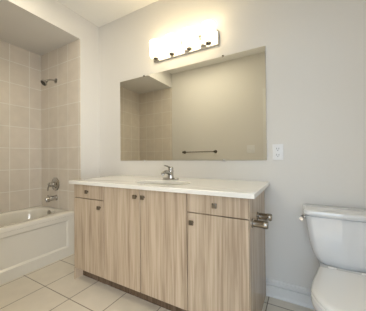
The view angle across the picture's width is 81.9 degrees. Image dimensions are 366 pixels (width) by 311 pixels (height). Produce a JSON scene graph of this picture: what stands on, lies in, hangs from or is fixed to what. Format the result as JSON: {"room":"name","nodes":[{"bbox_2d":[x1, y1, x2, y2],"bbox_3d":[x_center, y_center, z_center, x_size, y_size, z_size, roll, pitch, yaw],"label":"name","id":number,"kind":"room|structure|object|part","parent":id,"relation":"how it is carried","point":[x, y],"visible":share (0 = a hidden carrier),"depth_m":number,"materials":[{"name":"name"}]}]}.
{"room":"bathroom","nodes":[
{"label":"bathroom","id":0,"kind":"room"},
{"bbox_2d":[0,40,41,212],"bbox_3d":[-2.156,-0.091,2.159,0.120,2.365,1.770,-1,-1,29],"label":"wall","id":1,"kind":"structure","parent":0,"point":[20,69],"depth_m":2.47,"materials":[{"name":"tile"}]},
{"bbox_2d":[0,0,98,55],"bbox_3d":[-1.832,-1.410,1.985,0.892,0.262,1.770,-1,-1,29],"label":"soffit","id":2,"kind":"structure","parent":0,"point":[40,27],"depth_m":2.17,"materials":[{"name":"paint"}]},
{"bbox_2d":[80,39,99,178],"bbox_3d":[-1.396,-0.093,2.607,0.772,2.365,0.246,-1,-1,29],"label":"wall","id":3,"kind":"structure","parent":0,"point":[90,133],"depth_m":2.42,"materials":[{"name":"paint"}]},
{"bbox_2d":[41,39,80,210],"bbox_3d":[-1.458,-0.094,2.495,0.772,2.365,0.010,-1,-1,29],"label":"tiles","id":4,"kind":"structure","parent":3,"relation":"attached to","point":[61,100],"depth_m":2.47,"materials":[{"name":"beige tile"}]},
{"bbox_2d":[40,78,56,85],"bbox_3d":[-1.564,-0.861,2.458,0.074,0.125,0.167,-1,-1,29],"label":"shower","id":5,"kind":"object","parent":4,"relation":"attached to","point":[43,82],"visible":1,"depth_m":2.42,"materials":[{"name":"silver metal"}]},
{"bbox_2d":[44,195,57,201],"bbox_3d":[-1.542,0.498,2.459,0.068,0.080,0.130,-1,-1,29],"label":"tub spout","id":6,"kind":"object","parent":4,"relation":"attached to","point":[55,197],"visible":1,"depth_m":2.44,"materials":[{"name":"silver metal"}]},
{"bbox_2d":[47,177,59,190],"bbox_3d":[-1.542,0.341,2.485,0.160,0.160,0.086,-1,-1,29],"label":"shower valve","id":7,"kind":"object","parent":4,"relation":"attached to","point":[55,183],"visible":1,"depth_m":2.48,"materials":[{"name":"silver metal"}]},
{"bbox_2d":[57,0,157,26],"bbox_3d":[-0.569,-1.590,1.339,3.732,0.060,1.910,-1,-1,29],"label":"ceiling","id":8,"kind":"structure","parent":0,"point":[100,13],"depth_m":2.22,"materials":[{"name":"paint"}]},
{"bbox_2d":[0,254,314,310],"bbox_3d":[-0.543,1.097,1.310,3.732,0.060,1.910,-1,-1,29],"label":"floor","id":9,"kind":"structure","parent":0,"point":[53,286],"depth_m":1.60,"materials":[{"name":"tile"}]},
{"bbox_2d":[0,205,73,284],"bbox_3d":[-1.831,0.852,1.900,0.672,0.468,1.382,-1,-1,29],"label":"bathtub","id":10,"kind":"object","parent":9,"relation":"on","point":[36,237],"visible":0.99,"depth_m":2.05,"materials":[{"name":"plastic"}]},
{"bbox_2d":[0,205,73,233],"bbox_3d":[-1.832,0.797,1.901,0.672,0.358,1.382,-1,-1,29],"label":"tub basin","id":11,"kind":"object","parent":10,"relation":"in","point":[40,219],"depth_m":2.24,"materials":[{"name":"plastic"}]},
{"bbox_2d":[74,183,265,310],"bbox_3d":[-0.169,0.652,1.720,1.498,0.832,0.589,-1,-1,29],"label":"vanity cabinet","id":12,"kind":"object","parent":9,"relation":"on","point":[172,251],"visible":0.98,"depth_m":1.37,"materials":[{"name":"brown wood"}]},
{"bbox_3d":[-0.790,0.304,1.769,0.369,0.110,0.018,-1,-1,29],"label":"drawer","id":13,"kind":"part","parent":12,"relation":"part of","materials":[{"name":"brown wood"}]},
{"bbox_3d":[-0.786,0.668,1.765,0.369,0.606,0.018,-1,-1,29],"label":"door","id":14,"kind":"part","parent":12,"relation":"part of","materials":[{"name":"brown wood"}]},
{"bbox_3d":[-0.461,0.605,1.584,0.366,0.722,0.018,-1,-1,29],"label":"door","id":15,"kind":"part","parent":12,"relation":"part of","materials":[{"name":"brown wood"}]},
{"bbox_3d":[-0.133,0.600,1.401,0.368,0.722,0.018,-1,-1,29],"label":"door","id":16,"kind":"part","parent":12,"relation":"part of","materials":[{"name":"brown wood"}]},
{"bbox_2d":[69,175,269,198],"bbox_3d":[-0.167,0.221,1.715,1.549,0.027,0.603,-1,-1,29],"label":"countertop","id":17,"kind":"structure","parent":12,"relation":"on","point":[212,187],"depth_m":1.47,"materials":[{"name":"stone"}]},
{"bbox_2d":[150,183,179,184],"bbox_3d":[-0.156,0.308,1.614,0.470,0.146,0.296,-1,-1,29],"label":"sink","id":18,"kind":"object","parent":17,"relation":"in","point":[151,183],"visible":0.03,"depth_m":1.78,"materials":[{"name":"ceramic"}]},
{"bbox_2d":[161,165,178,179],"bbox_3d":[-0.132,0.144,1.794,0.160,0.127,0.160,-1,-1,29],"label":"faucet","id":19,"kind":"object","parent":17,"relation":"on","point":[170,170],"visible":1,"depth_m":1.81,"materials":[{"name":"silver metal"}]},
{"bbox_3d":[-0.138,0.152,1.784,0.034,0.056,0.136,-1,-1,29],"label":"spout","id":20,"kind":"part","parent":19,"relation":"part of","materials":[{"name":"silver metal"}]},
{"bbox_3d":[0.191,0.289,1.222,0.369,0.110,0.018,-1,-1,29],"label":"drawer","id":21,"kind":"part","parent":12,"relation":"part of","materials":[{"name":"brown wood"}]},
{"bbox_3d":[0.194,0.652,1.218,0.369,0.606,0.018,-1,-1,29],"label":"door","id":22,"kind":"part","parent":12,"relation":"part of","materials":[{"name":"brown wood"}]},
{"bbox_2d":[251,212,271,228],"bbox_3d":[0.468,0.381,1.243,0.086,0.050,0.216,-1,-1,29],"label":"toilet paper holder","id":23,"kind":"object","parent":12,"relation":"attached to","point":[267,217],"visible":1,"depth_m":1.17,"materials":[{"name":"silver metal"}]},
{"bbox_3d":[0.427,0.381,1.170,0.086,0.050,0.050,-1,-1,29],"label":"post","id":24,"kind":"part","parent":23,"relation":"part of","materials":[{"name":"silver metal"}]},
{"bbox_3d":[0.508,0.382,1.315,0.086,0.050,0.050,-1,-1,29],"label":"post","id":25,"kind":"part","parent":23,"relation":"part of","materials":[{"name":"silver metal"}]},
{"bbox_2d":[299,204,365,310],"bbox_3d":[0.860,0.690,1.086,0.453,0.722,0.671,-1,-1,29],"label":"toilet","id":26,"kind":"object","parent":9,"relation":"on","point":[337,234],"visible":1,"depth_m":1.18,"materials":[{"name":"ceramic"}]},
{"bbox_3d":[0.816,0.671,0.984,0.378,0.016,0.450,-1,-1,29],"label":"seat","id":27,"kind":"part","parent":26,"relation":"part of","materials":[{"name":"plastic"}]},
{"bbox_3d":[0.973,0.345,1.276,0.431,0.030,0.232,-1,-1,29],"label":"tank lid","id":28,"kind":"part","parent":26,"relation":"part of","materials":[{"name":"ceramic"}]},
{"bbox_3d":[0.977,0.506,1.278,0.408,0.296,0.212,-1,-1,29],"label":"tank","id":29,"kind":"part","parent":26,"relation":"part of","materials":[{"name":"ceramic"}]},
{"bbox_3d":[0.816,0.652,0.984,0.376,0.020,0.448,-1,-1,29],"label":"seat lid","id":30,"kind":"part","parent":26,"relation":"part of","materials":[{"name":"plastic"}]},
{"bbox_2d":[99,0,365,288],"bbox_3d":[-0.120,-0.242,2.106,3.732,2.627,0.120,-1,-1,29],"label":"wall","id":31,"kind":"structure","parent":0,"point":[315,50],"depth_m":1.55,"materials":[{"name":"paint"}]},
{"bbox_2d":[150,20,218,62],"bbox_3d":[-0.022,-0.994,1.897,0.673,0.173,0.155,-1,-1,29],"label":"vanity light","id":32,"kind":"object","parent":31,"relation":"attached to","point":[209,37],"visible":1,"depth_m":1.86,"materials":[{"name":"white glass"}]},
{"bbox_3d":[-0.259,-1.002,2.007,0.116,0.150,0.116,-1,-1,29],"label":"lamp shade","id":33,"kind":"part","parent":32,"relation":"part of","materials":[{"name":"white glass"}]},
{"bbox_3d":[-0.103,-1.004,1.920,0.116,0.150,0.116,-1,-1,29],"label":"lamp shade","id":34,"kind":"part","parent":32,"relation":"part of","materials":[{"name":"white glass"}]},
{"bbox_3d":[0.053,-1.006,1.833,0.116,0.150,0.116,-1,-1,29],"label":"lamp shade","id":35,"kind":"part","parent":32,"relation":"part of","materials":[{"name":"white glass"}]},
{"bbox_3d":[0.209,-1.009,1.746,0.116,0.150,0.116,-1,-1,29],"label":"lamp shade","id":36,"kind":"part","parent":32,"relation":"part of","materials":[{"name":"white glass"}]},
{"bbox_2d":[120,46,266,160],"bbox_3d":[-0.032,-0.392,1.984,1.526,0.896,0.008,-1,-1,29],"label":"wall mirror","id":37,"kind":"object","parent":31,"relation":"attached to","point":[212,109],"visible":1,"depth_m":1.88,"materials":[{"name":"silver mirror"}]},
{"bbox_2d":[272,144,282,159],"bbox_3d":[0.706,-0.026,1.571,0.074,0.118,0.008,-1,-1,29],"label":"electrical outlet","id":38,"kind":"object","parent":31,"relation":"attached to","point":[277,149],"visible":1,"depth_m":1.57,"materials":[{"name":"white plastic"}]},
{"bbox_2d":[266,278,314,309],"bbox_3d":[1.007,0.990,1.392,0.862,0.126,0.018,-1,-1,29],"label":"baseboard","id":39,"kind":"structure","parent":31,"relation":"attached to","point":[298,295],"depth_m":1.52,"materials":[{"name":"white paint"}]}
]}

